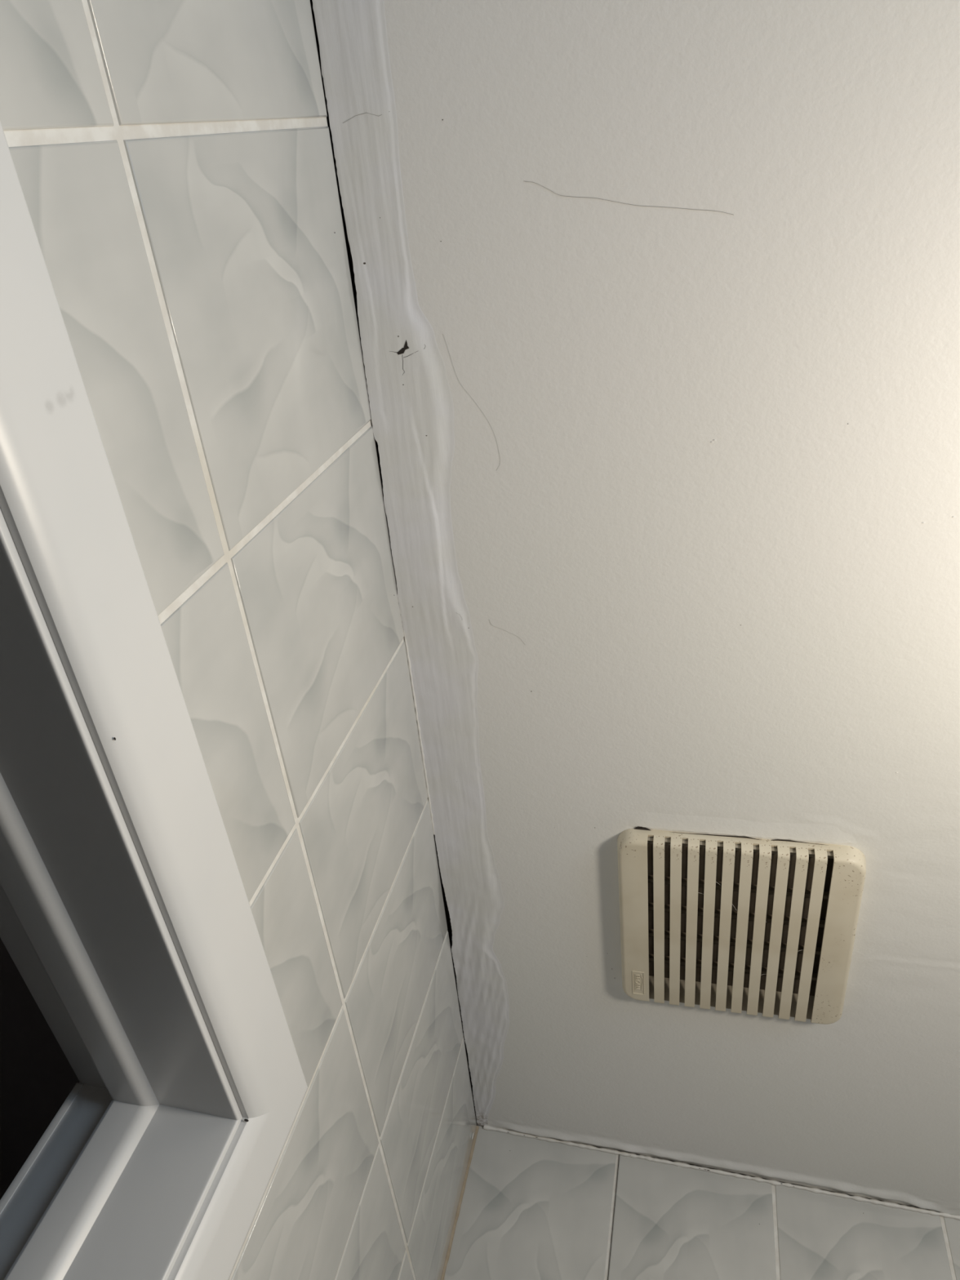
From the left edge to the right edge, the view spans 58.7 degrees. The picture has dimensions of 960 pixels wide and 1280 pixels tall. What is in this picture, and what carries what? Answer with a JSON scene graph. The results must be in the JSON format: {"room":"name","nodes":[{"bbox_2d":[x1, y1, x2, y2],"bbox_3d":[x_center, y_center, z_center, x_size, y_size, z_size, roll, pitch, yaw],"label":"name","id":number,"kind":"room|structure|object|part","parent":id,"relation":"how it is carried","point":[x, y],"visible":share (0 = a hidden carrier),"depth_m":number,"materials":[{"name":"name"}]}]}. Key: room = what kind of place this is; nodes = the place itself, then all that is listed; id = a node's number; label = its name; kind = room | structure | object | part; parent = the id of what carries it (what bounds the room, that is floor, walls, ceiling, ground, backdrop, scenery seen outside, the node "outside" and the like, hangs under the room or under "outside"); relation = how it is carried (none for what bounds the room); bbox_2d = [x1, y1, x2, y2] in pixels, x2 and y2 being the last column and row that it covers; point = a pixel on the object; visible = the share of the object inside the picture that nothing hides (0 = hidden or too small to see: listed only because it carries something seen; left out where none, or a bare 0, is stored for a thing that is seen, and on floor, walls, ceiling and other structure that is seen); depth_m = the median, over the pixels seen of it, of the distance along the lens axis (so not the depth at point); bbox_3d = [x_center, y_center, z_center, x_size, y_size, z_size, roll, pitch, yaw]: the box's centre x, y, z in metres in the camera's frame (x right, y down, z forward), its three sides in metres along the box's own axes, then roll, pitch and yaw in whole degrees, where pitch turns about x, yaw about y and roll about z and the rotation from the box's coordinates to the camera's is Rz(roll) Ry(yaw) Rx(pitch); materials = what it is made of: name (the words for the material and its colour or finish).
{"room":"damaged room","nodes":[
{"label":"damaged room","id":0,"kind":"room"},
{"bbox_2d":[0,937,79,1199],"bbox_3d":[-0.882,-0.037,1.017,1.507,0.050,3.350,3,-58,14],"label":"window pane","id":1,"kind":"structure","parent":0,"point":[37,1077],"depth_m":1.43,"materials":[{"name":"black glass"}]},
{"bbox_2d":[0,0,476,1279],"bbox_3d":[-0.409,0.336,-0.353,0.094,2.420,2.450,3,-58,14],"label":"wall","id":2,"kind":"structure","parent":0,"point":[173,161],"depth_m":0.53,"materials":[{"name":"tile"}]},
{"bbox_2d":[0,120,307,1279],"bbox_3d":[-0.445,0.460,-0.485,0.124,2.058,0.872,3,-58,14],"label":"window frame","id":3,"kind":"structure","parent":2,"relation":"in","point":[126,917],"depth_m":0.42,"materials":[{"name":"white plastic"}]},
{"bbox_3d":[-0.361,0.812,-0.286,0.022,2.058,0.053,3,-58,14],"label":"casing","id":4,"kind":"part","parent":3,"relation":"part of","materials":[{"name":"white plastic"}]},
{"bbox_2d":[310,0,959,1215],"bbox_3d":[0.737,-0.283,0.394,1.780,0.025,2.350,3,-58,14],"label":"ceiling","id":5,"kind":"structure","parent":0,"point":[716,525],"depth_m":0.66,"materials":[{"name":"paint"}]},
{"bbox_2d":[444,337,500,462],"bbox_3d":[-0.004,-0.181,0.653,0.010,0.001,0.111,-14,-63,23],"label":"hair","id":6,"kind":"object","parent":5,"relation":"attached to","point":[444,338],"visible":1,"depth_m":0.65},
{"bbox_2d":[526,181,732,214],"bbox_3d":[0.096,-0.287,0.559,0.139,0.001,0.005,13,-56,7],"label":"hair","id":7,"kind":"object","parent":5,"relation":"attached to","point":[526,181],"visible":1,"depth_m":0.56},
{"bbox_2d":[617,828,866,1024],"bbox_3d":[0.258,0.297,0.872,0.230,0.019,0.245,2,-58,15],"label":"ceiling vent","id":8,"kind":"object","parent":5,"relation":"in","point":[768,928],"visible":1,"depth_m":0.86,"materials":[{"name":"beige plastic"}]},
{"bbox_3d":[0.260,0.293,0.878,0.200,0.002,0.239,2,-58,15],"label":"plate","id":9,"kind":"part","parent":8,"relation":"part of","materials":[{"name":"beige plastic"}]},
{"bbox_2d":[440,1115,959,1279],"bbox_3d":[0.583,1.383,0.034,1.942,2.420,0.104,3,-58,14],"label":"wall","id":10,"kind":"structure","parent":0,"point":[531,1206],"depth_m":1.07,"materials":[{"name":"tile"}]}
]}

